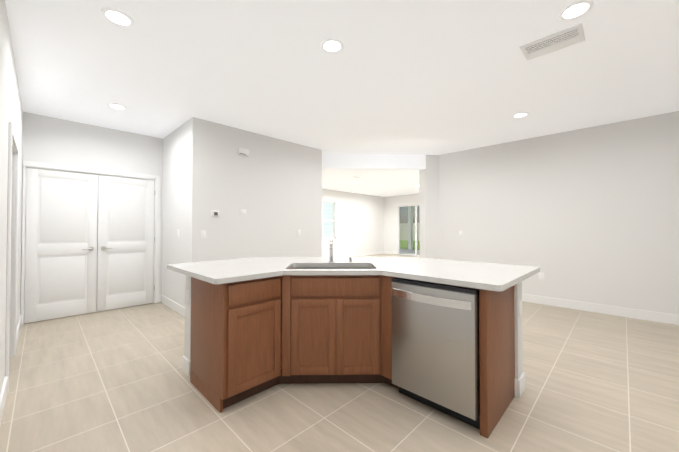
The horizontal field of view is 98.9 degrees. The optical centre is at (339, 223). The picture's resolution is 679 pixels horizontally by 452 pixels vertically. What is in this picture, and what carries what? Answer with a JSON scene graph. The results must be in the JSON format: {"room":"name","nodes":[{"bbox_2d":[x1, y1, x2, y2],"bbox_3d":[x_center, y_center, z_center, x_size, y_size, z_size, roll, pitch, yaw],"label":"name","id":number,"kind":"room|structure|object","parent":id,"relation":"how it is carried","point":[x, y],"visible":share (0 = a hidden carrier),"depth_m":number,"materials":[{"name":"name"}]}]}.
{"room":"kitchen","nodes":[
{"label":"kitchen","id":0,"kind":"room"},
{"bbox_2d":[0,0,22,393],"bbox_3d":[-1.400,-0.114,1.019,7.900,2.740,0.130,-1,-1,44],"label":"wall","id":1,"kind":"structure","parent":0,"point":[11,109],"depth_m":2.08,"materials":[{"name":"white paint"}]},
{"bbox_2d":[5,122,18,392],"bbox_3d":[-2.895,0.253,2.489,0.990,2.045,0.148,-1,-1,44],"label":"trim","id":2,"kind":"structure","parent":1,"relation":"attached to","point":[12,253],"depth_m":2.80,"materials":[{"name":"white wood"}]},
{"bbox_2d":[20,112,162,314],"bbox_3d":[-3.574,-0.071,4.346,0.140,2.740,1.590,-1,-1,44],"label":"wall","id":3,"kind":"structure","parent":0,"point":[51,140],"depth_m":4.20,"materials":[{"name":"white paint"}]},
{"bbox_2d":[24,168,97,322],"bbox_3d":[-3.805,0.279,4.006,0.091,2.016,0.717,-1,-1,44],"label":"pantry door","id":4,"kind":"structure","parent":3,"relation":"in","point":[61,248],"depth_m":3.99,"materials":[{"name":"white wood"}]},
{"bbox_2d":[21,161,160,324],"bbox_3d":[-3.578,0.246,4.324,0.158,2.105,1.550,-1,-1,44],"label":"door frame","id":5,"kind":"structure","parent":3,"relation":"attached to","point":[66,168],"depth_m":4.30,"materials":[{"name":"white wood"}]},
{"bbox_2d":[97,175,153,311],"bbox_3d":[-3.300,0.285,4.523,0.091,2.016,0.717,-1,-1,44],"label":"pantry door","id":6,"kind":"structure","parent":3,"relation":"in","point":[125,254],"depth_m":4.51,"materials":[{"name":"white wood"}]},
{"bbox_2d":[162,117,321,306],"bbox_3d":[-2.633,-0.047,6.181,4.120,2.740,2.350,-1,-1,44],"label":"wall","id":7,"kind":"structure","parent":0,"point":[272,186],"depth_m":4.48,"materials":[{"name":"white paint"}]},
{"bbox_2d":[201,230,205,238],"bbox_3d":[-1.873,0.149,4.002,0.009,0.120,0.075,-1,-1,44],"label":"light switch","id":8,"kind":"object","parent":7,"relation":"attached to","point":[203,234],"visible":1,"depth_m":4.00,"materials":[{"name":"white plastic"}]},
{"bbox_2d":[211,210,218,216],"bbox_3d":[-1.756,-0.144,4.115,0.024,0.100,0.120,-1,-1,44],"label":"thermostat","id":9,"kind":"object","parent":7,"relation":"attached to","point":[214,213],"visible":1,"depth_m":4.10,"materials":[{"name":"white plastic"}]},
{"bbox_2d":[238,148,248,155],"bbox_3d":[-1.458,-1.095,4.423,0.036,0.100,0.170,-1,-1,44],"label":"door chime","id":10,"kind":"object","parent":7,"relation":"attached to","point":[242,151],"visible":1,"depth_m":4.40,"materials":[{"name":"white plastic"}]},
{"bbox_2d":[0,254,678,451],"bbox_3d":[0.839,1.360,5.223,11.000,0.100,15.000,-1,-1,44],"label":"floor","id":11,"kind":"structure","parent":0,"point":[115,380],"depth_m":2.08,"materials":[{"name":"tile"}]},
{"bbox_2d":[181,273,524,438],"bbox_3d":[0.025,0.835,2.376,2.204,0.878,1.759,-1,-1,44],"label":"kitchen island","id":12,"kind":"object","parent":11,"relation":"on","point":[444,336],"depth_m":2.05,"materials":[{"name":"brown wood"}]},
{"bbox_2d":[166,249,539,348],"bbox_3d":[0.063,0.378,2.506,2.424,0.036,2.130,-1,-1,44],"label":"island countertop","id":13,"kind":"structure","parent":12,"relation":"on","point":[392,300],"depth_m":2.23,"materials":[{"name":"white stone"}]},
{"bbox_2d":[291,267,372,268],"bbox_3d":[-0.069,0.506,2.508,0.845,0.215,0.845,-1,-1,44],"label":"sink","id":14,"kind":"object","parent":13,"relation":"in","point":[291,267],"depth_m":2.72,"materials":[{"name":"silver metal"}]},
{"bbox_2d":[329,233,352,261],"bbox_3d":[-0.018,0.226,2.749,0.178,0.275,0.259,-1,-1,44],"label":"faucet","id":15,"kind":"object","parent":13,"relation":"on","point":[331,241],"depth_m":2.76,"materials":[{"name":"silver metal"}]},
{"bbox_2d":[391,278,479,428],"bbox_3d":[0.795,0.837,2.133,0.594,0.868,0.692,-1,-1,44],"label":"dishwasher","id":16,"kind":"object","parent":12,"relation":"in","point":[436,325],"depth_m":1.88,"materials":[{"name":"grey metal"}]},
{"bbox_2d":[5,0,678,196],"bbox_3d":[0.839,-1.479,5.260,11.000,0.100,15.000,-1,-1,44],"label":"ceiling","id":17,"kind":"structure","parent":0,"point":[433,77],"depth_m":2.77,"materials":[{"name":"white paint"}]},
{"bbox_2d":[101,8,133,27],"bbox_3d":[-1.578,-1.466,2.071,0.190,0.009,0.190,-1,-1,44],"label":"recessed light","id":18,"kind":"object","parent":17,"relation":"in","point":[117,17],"visible":1,"depth_m":2.06,"materials":[{"name":"white plastic"}]},
{"bbox_2d":[108,103,126,109],"bbox_3d":[-2.741,-1.446,3.584,0.190,0.009,0.190,-1,-1,44],"label":"recessed light","id":19,"kind":"object","parent":17,"relation":"in","point":[116,106],"visible":0.98,"depth_m":3.58,"materials":[{"name":"white plastic"}]},
{"bbox_2d":[321,38,343,53],"bbox_3d":[-0.061,-1.462,2.392,0.190,0.009,0.190,-1,-1,44],"label":"recessed light","id":20,"kind":"object","parent":17,"relation":"in","point":[331,45],"visible":1,"depth_m":2.38,"materials":[{"name":"white plastic"}]},
{"bbox_2d":[512,112,528,117],"bbox_3d":[2.404,-1.443,3.856,0.190,0.009,0.190,-1,-1,44],"label":"recessed light","id":21,"kind":"object","parent":17,"relation":"in","point":[521,115],"visible":1,"depth_m":3.85,"materials":[{"name":"white plastic"}]},
{"bbox_2d":[519,23,584,60],"bbox_3d":[1.721,-1.462,2.356,0.400,0.010,0.270,-1,-1,44],"label":"ceiling vent","id":22,"kind":"object","parent":17,"relation":"in","point":[565,38],"visible":0.98,"depth_m":2.34,"materials":[{"name":"white metal"}]},
{"bbox_2d":[558,0,593,20],"bbox_3d":[1.627,-1.467,2.002,0.190,0.009,0.190,-1,-1,44],"label":"recessed light","id":23,"kind":"object","parent":17,"relation":"in","point":[575,10],"visible":1,"depth_m":2.00,"materials":[{"name":"white plastic"}]},
{"bbox_2d":[322,189,383,256],"bbox_3d":[-0.610,0.018,11.306,0.150,2.740,8.050,-1,-1,44],"label":"wall","id":24,"kind":"structure","parent":0,"point":[359,223],"depth_m":12.54,"materials":[{"name":"white paint"}]},
{"bbox_2d":[322,154,425,169],"bbox_3d":[0.513,-1.270,5.961,2.475,0.300,0.140,0,-1,-1],"label":"header beam","id":25,"kind":"structure","parent":0,"point":[373,161],"depth_m":5.89,"materials":[{"name":"white paint"}]},
{"bbox_2d":[384,194,418,253],"bbox_3d":[4.021,0.031,12.303,5.380,2.740,0.150,-1,-1,44],"label":"wall","id":26,"kind":"structure","parent":0,"point":[392,204],"depth_m":13.66,"materials":[{"name":"white paint"}]},
{"bbox_2d":[398,205,419,255],"bbox_3d":[3.406,0.279,12.894,1.830,2.260,0.080,-1,-1,44],"label":"door frame","id":27,"kind":"structure","parent":26,"relation":"in","point":[416,233],"depth_m":13.14,"materials":[{"name":"silver metal"}]},
{"bbox_2d":[419,111,678,314],"bbox_3d":[5.715,-0.044,6.419,5.270,2.740,6.200,-1,-1,44],"label":"wall","id":28,"kind":"structure","parent":0,"point":[589,214],"depth_m":4.44,"materials":[{"name":"white paint"}]},
{"bbox_2d":[0,251,678,424],"bbox_3d":[1.811,1.257,6.148,10.500,0.136,11.720,-1,-1,44],"label":"baseboard","id":29,"kind":"structure","parent":28,"relation":"attached to","point":[667,318],"depth_m":4.18,"materials":[{"name":"white wood"}]},
{"bbox_2d":[538,273,543,279],"bbox_3d":[3.283,0.854,4.726,0.075,0.120,0.006,-1,-1,44],"label":"electrical outlet","id":30,"kind":"object","parent":28,"relation":"attached to","point":[541,276],"visible":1,"depth_m":4.72,"materials":[{"name":"white plastic"}]},
{"label":"outside","id":31,"kind":"structure","parent":0,"visible":0},
{"bbox_2d":[400,240,419,249],"bbox_3d":[3.922,1.530,16.820,26.000,0.100,37.500,-1,-1,44],"label":"lawn","id":32,"kind":"structure","parent":31,"point":[406,245],"depth_m":21.84,"materials":[{"name":"green plant"}]},
{"bbox_2d":[322,201,335,239],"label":"window","id":33,"kind":"structure","parent":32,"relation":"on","point":[328,211],"depth_m":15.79,"materials":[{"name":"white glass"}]},
{"bbox_2d":[400,206,419,254],"bbox_3d":[6.634,0.055,19.614,26.000,2.920,13.940,-1,-1,44],"label":"lanai","id":34,"kind":"object","parent":32,"relation":"on","point":[406,235],"depth_m":16.50,"materials":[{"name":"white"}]}
]}

